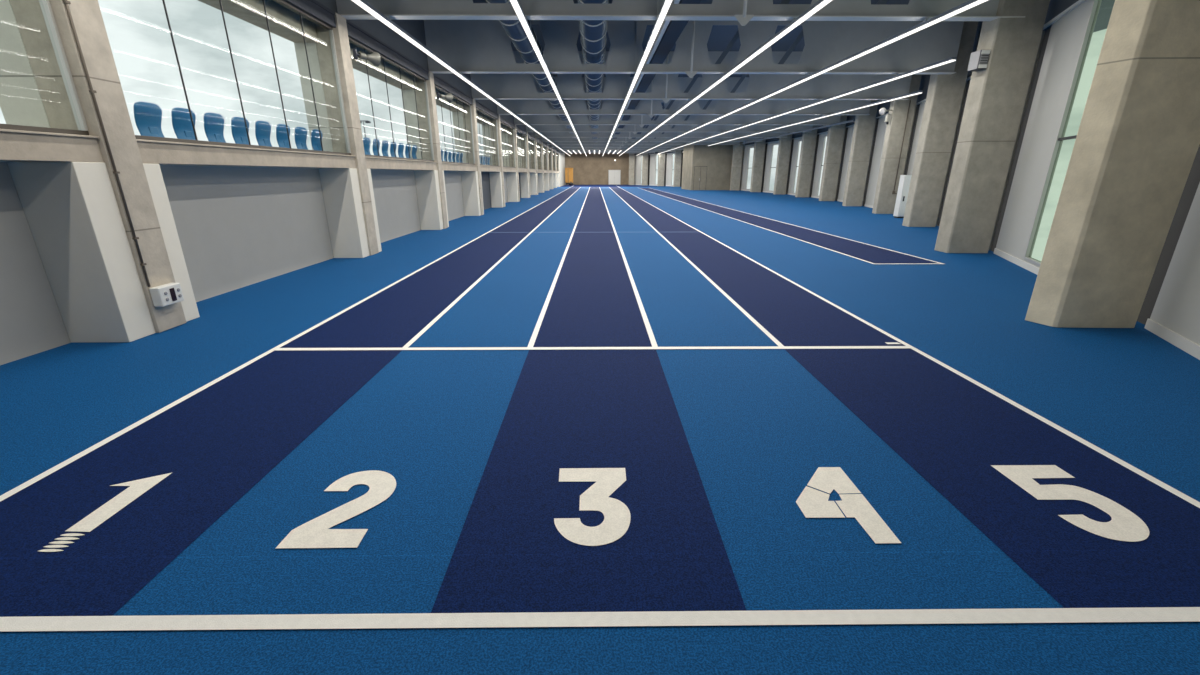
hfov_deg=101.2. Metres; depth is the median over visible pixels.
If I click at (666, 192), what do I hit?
lane line
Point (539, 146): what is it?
window
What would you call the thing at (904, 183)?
cabinet
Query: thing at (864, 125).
concrete column
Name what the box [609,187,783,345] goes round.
lane line
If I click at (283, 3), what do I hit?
window
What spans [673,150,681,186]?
concrete column
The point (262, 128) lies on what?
seat
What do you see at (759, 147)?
concrete column
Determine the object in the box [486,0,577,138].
air duct
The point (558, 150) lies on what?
ceiling beam
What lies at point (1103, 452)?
lane line
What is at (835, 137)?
concrete column
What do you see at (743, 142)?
wall
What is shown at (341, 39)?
concrete column
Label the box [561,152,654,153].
ceiling beam
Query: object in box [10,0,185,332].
concrete column
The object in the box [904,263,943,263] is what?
end line
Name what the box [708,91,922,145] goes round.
linear light
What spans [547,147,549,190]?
concrete column
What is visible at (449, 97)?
speaker
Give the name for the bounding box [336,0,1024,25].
ceiling beam
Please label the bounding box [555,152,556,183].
concrete column
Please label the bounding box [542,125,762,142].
ceiling beam
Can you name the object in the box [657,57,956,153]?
linear light
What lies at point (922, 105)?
wall
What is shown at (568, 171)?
mat
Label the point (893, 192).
conduit pipe
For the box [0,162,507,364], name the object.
wall
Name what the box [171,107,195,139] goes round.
seat
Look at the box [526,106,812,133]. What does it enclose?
ceiling beam
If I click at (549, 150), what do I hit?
window
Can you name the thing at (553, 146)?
ceiling beam
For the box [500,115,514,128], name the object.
trim
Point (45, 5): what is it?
window
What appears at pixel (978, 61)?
speaker box
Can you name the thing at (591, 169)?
wall
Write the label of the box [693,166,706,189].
door
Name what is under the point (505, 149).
fin
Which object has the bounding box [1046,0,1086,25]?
trim
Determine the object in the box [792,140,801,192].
window
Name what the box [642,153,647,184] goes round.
concrete column
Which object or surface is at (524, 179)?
pilaster
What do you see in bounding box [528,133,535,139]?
trim
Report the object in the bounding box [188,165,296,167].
soffit
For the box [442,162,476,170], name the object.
beam
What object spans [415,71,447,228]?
concrete column
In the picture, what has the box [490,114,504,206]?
concrete column
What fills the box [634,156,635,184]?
wall
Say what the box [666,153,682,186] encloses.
wall
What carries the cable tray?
attached to the ceiling beam at (629, 135)
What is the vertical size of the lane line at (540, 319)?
0.001 m
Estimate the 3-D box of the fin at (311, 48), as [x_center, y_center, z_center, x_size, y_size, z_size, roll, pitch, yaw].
[-5.325,-4.610,9.317,0.389,2.560,0.368,0,18,-1]
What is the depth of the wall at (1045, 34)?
9.92 m
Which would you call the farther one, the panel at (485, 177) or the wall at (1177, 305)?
the panel at (485, 177)
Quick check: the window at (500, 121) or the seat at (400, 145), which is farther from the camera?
the window at (500, 121)
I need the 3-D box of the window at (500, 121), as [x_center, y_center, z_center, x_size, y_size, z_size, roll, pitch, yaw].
[-5.001,-10.285,26.540,0.085,2.150,4.810,0,18,-1]
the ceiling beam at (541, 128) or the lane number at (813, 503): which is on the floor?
the lane number at (813, 503)
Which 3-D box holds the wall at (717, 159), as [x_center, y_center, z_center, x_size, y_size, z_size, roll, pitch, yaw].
[11.819,-18.699,51.972,5.499,5.950,4.200,0,18,-1]
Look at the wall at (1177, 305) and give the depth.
4.87 m
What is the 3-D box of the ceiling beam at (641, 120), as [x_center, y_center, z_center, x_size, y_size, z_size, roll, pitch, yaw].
[4.516,-13.110,28.528,19.011,1.780,0.322,0,18,-1]
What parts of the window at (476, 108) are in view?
frame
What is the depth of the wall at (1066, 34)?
8.65 m
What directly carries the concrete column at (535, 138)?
on the floor
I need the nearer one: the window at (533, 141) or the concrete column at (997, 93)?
the concrete column at (997, 93)
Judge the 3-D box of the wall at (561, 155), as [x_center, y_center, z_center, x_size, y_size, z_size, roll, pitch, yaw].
[-5.486,-24.722,70.134,0.300,5.950,13.200,0,18,-1]
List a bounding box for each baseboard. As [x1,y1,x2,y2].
[994,248,1038,274]
[1144,318,1199,359]
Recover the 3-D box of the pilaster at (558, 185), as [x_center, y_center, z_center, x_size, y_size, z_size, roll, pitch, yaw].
[-5.557,-20.462,64.055,0.580,1.690,0.920,0,18,-1]
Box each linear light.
[352,0,569,155]
[510,0,586,155]
[602,0,671,155]
[619,0,831,155]
[636,0,987,155]
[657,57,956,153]
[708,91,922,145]
[742,120,854,143]
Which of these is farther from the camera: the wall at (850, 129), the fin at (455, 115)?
the wall at (850, 129)
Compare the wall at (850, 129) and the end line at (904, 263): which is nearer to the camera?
the end line at (904, 263)
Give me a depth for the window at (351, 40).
12.03 m
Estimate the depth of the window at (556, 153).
62.02 m
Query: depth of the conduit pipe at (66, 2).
4.61 m
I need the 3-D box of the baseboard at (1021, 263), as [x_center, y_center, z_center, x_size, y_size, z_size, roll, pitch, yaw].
[7.206,-1.058,8.058,0.017,0.110,5.332,8,20,23]
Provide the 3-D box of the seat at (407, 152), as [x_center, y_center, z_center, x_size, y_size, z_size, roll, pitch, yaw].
[-5.505,-5.036,13.612,0.554,0.560,0.372,0,18,-1]
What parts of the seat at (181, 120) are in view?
panel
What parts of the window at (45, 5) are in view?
frame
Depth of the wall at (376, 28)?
12.59 m
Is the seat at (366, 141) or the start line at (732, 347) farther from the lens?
the seat at (366, 141)
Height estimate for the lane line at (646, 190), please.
0.001 m
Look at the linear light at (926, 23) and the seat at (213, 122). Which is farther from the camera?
the linear light at (926, 23)
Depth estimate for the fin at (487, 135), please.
23.89 m
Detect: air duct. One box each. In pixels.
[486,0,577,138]
[577,0,608,138]
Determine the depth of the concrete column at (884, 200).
19.87 m
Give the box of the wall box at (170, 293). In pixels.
[149,283,183,306]
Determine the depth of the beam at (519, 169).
31.49 m
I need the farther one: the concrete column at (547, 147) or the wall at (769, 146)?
the concrete column at (547, 147)
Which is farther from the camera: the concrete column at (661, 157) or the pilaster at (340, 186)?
the concrete column at (661, 157)
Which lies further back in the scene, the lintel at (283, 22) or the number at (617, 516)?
the lintel at (283, 22)
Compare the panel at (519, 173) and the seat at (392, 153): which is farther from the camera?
the panel at (519, 173)
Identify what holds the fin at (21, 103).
attached to the concrete column at (87, 17)
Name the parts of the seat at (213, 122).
panel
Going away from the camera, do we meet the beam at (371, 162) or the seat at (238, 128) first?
the seat at (238, 128)
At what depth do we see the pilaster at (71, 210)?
4.69 m
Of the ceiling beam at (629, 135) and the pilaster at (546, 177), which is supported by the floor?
the pilaster at (546, 177)
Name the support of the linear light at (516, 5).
attached to the ceiling beam at (629, 135)
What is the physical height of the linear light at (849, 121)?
0.140 m
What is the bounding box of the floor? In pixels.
[0,185,1199,674]
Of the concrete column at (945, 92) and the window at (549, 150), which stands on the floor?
the concrete column at (945, 92)
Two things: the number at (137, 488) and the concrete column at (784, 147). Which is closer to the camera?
the number at (137, 488)
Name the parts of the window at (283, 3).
frame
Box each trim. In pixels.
[283,0,335,27]
[346,19,428,79]
[433,74,472,104]
[475,100,497,118]
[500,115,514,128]
[516,125,526,134]
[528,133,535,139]
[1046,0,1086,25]
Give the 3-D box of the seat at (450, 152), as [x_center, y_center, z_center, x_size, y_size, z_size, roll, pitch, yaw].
[-5.545,-6.340,17.546,0.554,0.560,0.372,0,18,-1]
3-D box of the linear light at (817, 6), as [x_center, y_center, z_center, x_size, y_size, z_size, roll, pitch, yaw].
[3.278,-15.986,39.773,0.106,0.140,74.900,0,18,-1]
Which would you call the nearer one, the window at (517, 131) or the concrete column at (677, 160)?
the window at (517, 131)
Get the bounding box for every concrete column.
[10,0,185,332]
[315,12,378,255]
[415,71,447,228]
[462,98,483,214]
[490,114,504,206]
[508,124,519,201]
[521,132,529,197]
[530,138,537,193]
[541,141,544,191]
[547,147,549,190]
[551,147,553,188]
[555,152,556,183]
[558,153,559,184]
[629,153,634,184]
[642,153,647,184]
[657,152,664,185]
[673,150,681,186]
[730,142,742,189]
[750,138,765,191]
[773,132,791,194]
[795,125,817,196]
[819,115,846,200]
[842,100,878,205]
[872,74,921,213]
[902,21,977,226]
[934,0,1049,252]
[1025,0,1199,327]
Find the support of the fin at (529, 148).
attached to the concrete column at (535, 138)
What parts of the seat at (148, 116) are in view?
panel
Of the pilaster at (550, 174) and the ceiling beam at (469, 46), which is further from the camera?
the pilaster at (550, 174)
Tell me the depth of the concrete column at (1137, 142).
4.88 m
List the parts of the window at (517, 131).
frame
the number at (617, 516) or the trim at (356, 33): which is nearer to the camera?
the number at (617, 516)
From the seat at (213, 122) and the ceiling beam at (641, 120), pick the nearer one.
the seat at (213, 122)
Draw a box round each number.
[39,472,172,551]
[276,470,395,547]
[554,468,630,545]
[796,467,900,542]
[991,465,1149,541]
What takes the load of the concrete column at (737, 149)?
on the floor
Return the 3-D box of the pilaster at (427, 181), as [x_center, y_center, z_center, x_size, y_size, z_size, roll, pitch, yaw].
[-5.059,-4.157,14.891,0.580,1.690,0.920,0,18,-1]
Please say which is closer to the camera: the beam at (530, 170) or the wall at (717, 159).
the beam at (530, 170)
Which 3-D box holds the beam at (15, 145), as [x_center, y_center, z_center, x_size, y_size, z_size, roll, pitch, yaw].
[-4.842,-1.003,2.331,0.425,0.229,4.810,0,18,-1]
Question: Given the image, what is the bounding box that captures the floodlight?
[879,108,891,124]
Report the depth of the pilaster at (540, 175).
44.00 m
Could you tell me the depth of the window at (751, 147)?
48.23 m
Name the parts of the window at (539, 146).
pane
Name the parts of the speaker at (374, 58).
mounting plate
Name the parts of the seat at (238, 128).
panel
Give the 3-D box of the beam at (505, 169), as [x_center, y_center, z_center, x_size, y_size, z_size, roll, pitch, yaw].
[-5.091,-9.156,26.913,0.425,0.229,4.810,0,18,-1]
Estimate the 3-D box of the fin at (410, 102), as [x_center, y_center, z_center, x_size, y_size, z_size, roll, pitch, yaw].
[-5.375,-6.241,14.233,0.389,2.560,0.368,0,18,-1]
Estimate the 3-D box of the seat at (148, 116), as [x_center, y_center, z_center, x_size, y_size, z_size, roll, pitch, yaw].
[-5.425,-2.421,5.727,0.554,0.560,0.372,0,18,-1]
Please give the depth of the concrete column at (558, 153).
63.69 m
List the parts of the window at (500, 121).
frame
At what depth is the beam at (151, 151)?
6.33 m
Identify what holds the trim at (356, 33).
attached to the wall at (376, 28)
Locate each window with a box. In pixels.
[0,0,88,134]
[135,0,350,154]
[348,37,433,161]
[434,85,474,164]
[476,108,499,166]
[500,121,515,167]
[517,131,526,168]
[528,137,535,168]
[536,141,541,169]
[543,145,547,169]
[548,148,551,170]
[553,151,555,170]
[556,153,558,170]
[746,147,753,189]
[768,144,778,191]
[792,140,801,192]
[817,136,826,195]
[1023,0,1101,265]
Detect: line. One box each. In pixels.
[0,188,568,501]
[0,607,1199,631]
[273,346,911,349]
[402,192,574,347]
[527,188,589,346]
[599,187,657,346]
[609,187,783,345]
[619,187,1199,507]
[646,190,874,263]
[666,192,939,262]
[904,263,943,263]
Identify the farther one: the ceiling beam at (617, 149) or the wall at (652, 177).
the wall at (652, 177)
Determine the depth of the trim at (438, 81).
15.93 m
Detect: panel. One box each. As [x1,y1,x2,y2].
[481,172,491,209]
[519,173,520,197]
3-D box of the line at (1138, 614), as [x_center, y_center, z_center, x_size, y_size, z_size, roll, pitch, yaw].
[-0.014,1.054,1.846,6.800,0.001,0.064,0,18,-1]
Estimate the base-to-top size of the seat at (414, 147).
0.560 m
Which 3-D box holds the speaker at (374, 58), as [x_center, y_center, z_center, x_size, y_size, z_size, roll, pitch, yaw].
[-4.475,-5.405,9.503,0.254,0.259,0.500,6,19,18]
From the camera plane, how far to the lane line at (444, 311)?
6.66 m
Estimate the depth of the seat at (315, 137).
9.06 m
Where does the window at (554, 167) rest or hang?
on the beam
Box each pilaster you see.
[7,162,199,342]
[319,168,381,257]
[414,170,448,229]
[461,171,483,215]
[489,172,504,207]
[506,172,518,201]
[519,172,528,197]
[530,173,537,194]
[538,173,543,192]
[544,173,548,190]
[549,173,552,188]
[553,173,556,187]
[557,173,559,186]
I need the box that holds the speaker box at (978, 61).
[967,50,989,70]
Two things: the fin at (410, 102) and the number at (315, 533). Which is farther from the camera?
the fin at (410, 102)
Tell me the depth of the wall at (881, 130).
23.74 m
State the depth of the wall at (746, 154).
48.43 m
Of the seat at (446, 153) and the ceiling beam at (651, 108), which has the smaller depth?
the seat at (446, 153)
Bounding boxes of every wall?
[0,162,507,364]
[316,0,557,150]
[559,152,565,185]
[565,153,628,184]
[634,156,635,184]
[636,155,649,184]
[649,154,666,185]
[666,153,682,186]
[681,145,732,189]
[739,142,744,189]
[741,143,767,191]
[763,134,793,193]
[788,125,819,196]
[812,115,849,200]
[838,104,880,205]
[865,74,924,205]
[907,21,982,225]
[971,0,1055,251]
[996,0,1199,324]
[1150,183,1199,344]
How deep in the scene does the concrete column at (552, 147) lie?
53.43 m
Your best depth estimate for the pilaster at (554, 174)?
58.70 m
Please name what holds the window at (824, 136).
in the wall at (821, 136)
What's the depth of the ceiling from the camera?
16.25 m
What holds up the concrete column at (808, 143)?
on the floor
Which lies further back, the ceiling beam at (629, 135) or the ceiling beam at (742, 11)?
the ceiling beam at (629, 135)
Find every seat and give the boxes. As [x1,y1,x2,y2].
[133,102,163,136]
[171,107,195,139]
[204,112,225,142]
[231,117,248,144]
[255,120,271,146]
[276,124,289,147]
[295,127,307,149]
[311,129,322,150]
[363,137,370,154]
[372,139,379,155]
[382,140,388,155]
[390,142,396,156]
[398,143,403,157]
[405,144,410,157]
[412,145,416,158]
[444,150,447,160]
[448,151,451,161]
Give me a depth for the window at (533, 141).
37.84 m
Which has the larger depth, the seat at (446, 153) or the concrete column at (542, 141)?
the concrete column at (542, 141)
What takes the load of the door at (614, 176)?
in the wall at (591, 169)
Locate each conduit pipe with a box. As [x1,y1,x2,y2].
[62,0,150,286]
[892,100,910,193]
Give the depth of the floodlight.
19.46 m
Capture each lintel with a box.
[198,0,317,42]
[349,42,416,89]
[435,88,463,111]
[476,110,490,124]
[501,124,508,132]
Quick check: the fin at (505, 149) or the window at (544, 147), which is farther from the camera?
the window at (544, 147)
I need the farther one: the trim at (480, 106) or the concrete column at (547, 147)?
the concrete column at (547, 147)
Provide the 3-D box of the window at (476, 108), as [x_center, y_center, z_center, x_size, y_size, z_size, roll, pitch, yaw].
[-4.952,-8.655,21.623,0.085,2.150,4.810,0,18,-1]
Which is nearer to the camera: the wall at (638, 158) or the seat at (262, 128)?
the seat at (262, 128)
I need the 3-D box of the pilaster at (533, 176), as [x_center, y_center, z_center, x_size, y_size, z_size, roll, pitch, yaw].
[-5.308,-12.309,39.473,0.580,1.690,0.920,0,18,-1]
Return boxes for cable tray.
[611,0,700,138]
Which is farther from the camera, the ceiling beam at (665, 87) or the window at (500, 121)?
the window at (500, 121)
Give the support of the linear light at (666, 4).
attached to the ceiling beam at (553, 146)
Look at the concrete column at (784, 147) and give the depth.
39.52 m
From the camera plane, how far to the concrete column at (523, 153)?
33.78 m
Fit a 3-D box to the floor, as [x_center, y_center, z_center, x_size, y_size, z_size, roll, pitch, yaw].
[4.949,-10.787,37.564,21.150,0.002,84.000,0,18,-1]
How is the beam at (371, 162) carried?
attached to the concrete column at (341, 39)
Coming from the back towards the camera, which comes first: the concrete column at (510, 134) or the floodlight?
the concrete column at (510, 134)
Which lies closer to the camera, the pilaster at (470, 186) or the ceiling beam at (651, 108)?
the pilaster at (470, 186)
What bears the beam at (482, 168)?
attached to the concrete column at (466, 120)
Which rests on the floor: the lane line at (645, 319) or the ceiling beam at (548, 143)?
the lane line at (645, 319)
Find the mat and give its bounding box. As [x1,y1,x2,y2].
[565,168,572,183]
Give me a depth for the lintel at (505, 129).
27.47 m
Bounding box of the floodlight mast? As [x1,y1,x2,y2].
[360,120,370,136]
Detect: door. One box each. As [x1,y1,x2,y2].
[608,170,620,184]
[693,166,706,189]
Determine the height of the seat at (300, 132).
0.560 m
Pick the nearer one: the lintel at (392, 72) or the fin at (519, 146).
the lintel at (392, 72)
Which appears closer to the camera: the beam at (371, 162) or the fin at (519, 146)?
the beam at (371, 162)
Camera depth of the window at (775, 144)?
43.32 m
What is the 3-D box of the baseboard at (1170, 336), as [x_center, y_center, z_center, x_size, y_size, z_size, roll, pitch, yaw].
[4.231,0.835,2.349,0.017,0.110,7.118,10,21,27]
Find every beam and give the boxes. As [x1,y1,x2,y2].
[0,129,103,161]
[136,139,355,167]
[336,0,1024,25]
[365,157,436,169]
[424,20,963,77]
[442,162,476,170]
[470,51,911,102]
[480,165,500,171]
[497,77,870,117]
[503,167,516,171]
[514,100,840,126]
[518,168,527,171]
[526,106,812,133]
[529,169,536,172]
[535,116,787,138]
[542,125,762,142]
[547,132,739,145]
[551,133,683,148]
[555,138,682,150]
[558,150,674,152]
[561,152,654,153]
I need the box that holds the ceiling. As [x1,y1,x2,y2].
[473,0,1114,105]
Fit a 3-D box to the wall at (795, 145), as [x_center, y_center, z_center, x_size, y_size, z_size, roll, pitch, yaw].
[15.297,-13.708,36.924,0.140,5.950,5.094,0,18,2]
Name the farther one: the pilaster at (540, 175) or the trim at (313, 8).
the pilaster at (540, 175)
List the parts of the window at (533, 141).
pane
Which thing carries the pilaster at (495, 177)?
on the floor
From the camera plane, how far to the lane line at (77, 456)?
3.57 m
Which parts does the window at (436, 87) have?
frame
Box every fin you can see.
[0,0,50,127]
[294,43,332,151]
[401,89,422,158]
[452,112,465,162]
[482,125,492,164]
[501,133,509,166]
[517,139,521,167]
[528,144,530,168]
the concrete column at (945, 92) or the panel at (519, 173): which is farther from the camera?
the panel at (519, 173)
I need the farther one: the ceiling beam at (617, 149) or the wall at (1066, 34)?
the ceiling beam at (617, 149)
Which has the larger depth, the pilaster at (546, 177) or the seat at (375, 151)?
the pilaster at (546, 177)
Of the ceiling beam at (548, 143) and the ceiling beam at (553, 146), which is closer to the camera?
the ceiling beam at (548, 143)
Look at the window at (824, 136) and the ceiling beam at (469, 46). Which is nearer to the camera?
the ceiling beam at (469, 46)
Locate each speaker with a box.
[352,48,380,66]
[436,92,452,102]
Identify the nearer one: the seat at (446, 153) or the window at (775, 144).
the seat at (446, 153)
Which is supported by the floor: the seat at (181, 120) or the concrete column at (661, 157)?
the concrete column at (661, 157)
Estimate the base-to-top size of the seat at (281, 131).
0.560 m
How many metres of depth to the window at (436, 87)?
17.33 m
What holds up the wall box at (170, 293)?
attached to the concrete column at (87, 17)
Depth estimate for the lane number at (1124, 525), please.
2.52 m
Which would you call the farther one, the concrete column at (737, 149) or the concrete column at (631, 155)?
the concrete column at (631, 155)
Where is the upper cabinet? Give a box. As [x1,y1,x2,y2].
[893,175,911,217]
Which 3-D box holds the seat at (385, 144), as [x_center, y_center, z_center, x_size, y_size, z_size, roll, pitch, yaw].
[-5.490,-4.547,12.137,0.554,0.560,0.372,0,18,-1]
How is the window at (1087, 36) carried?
in the wall at (1066, 34)
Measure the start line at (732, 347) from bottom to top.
0.001 m
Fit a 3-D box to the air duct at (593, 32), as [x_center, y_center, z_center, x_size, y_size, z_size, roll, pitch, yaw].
[-0.406,-15.547,36.036,0.696,0.696,65.800,0,18,-1]
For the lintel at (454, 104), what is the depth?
17.26 m
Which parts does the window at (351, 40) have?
frame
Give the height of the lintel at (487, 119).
0.479 m
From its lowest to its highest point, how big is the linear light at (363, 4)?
0.140 m
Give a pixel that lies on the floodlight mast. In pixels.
(361, 121)
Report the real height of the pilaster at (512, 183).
1.690 m
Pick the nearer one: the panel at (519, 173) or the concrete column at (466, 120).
the concrete column at (466, 120)
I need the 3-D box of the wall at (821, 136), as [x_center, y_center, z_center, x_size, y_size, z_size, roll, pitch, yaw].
[14.976,-12.083,32.023,0.140,5.950,5.249,2,18,5]
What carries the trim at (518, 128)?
attached to the wall at (376, 28)

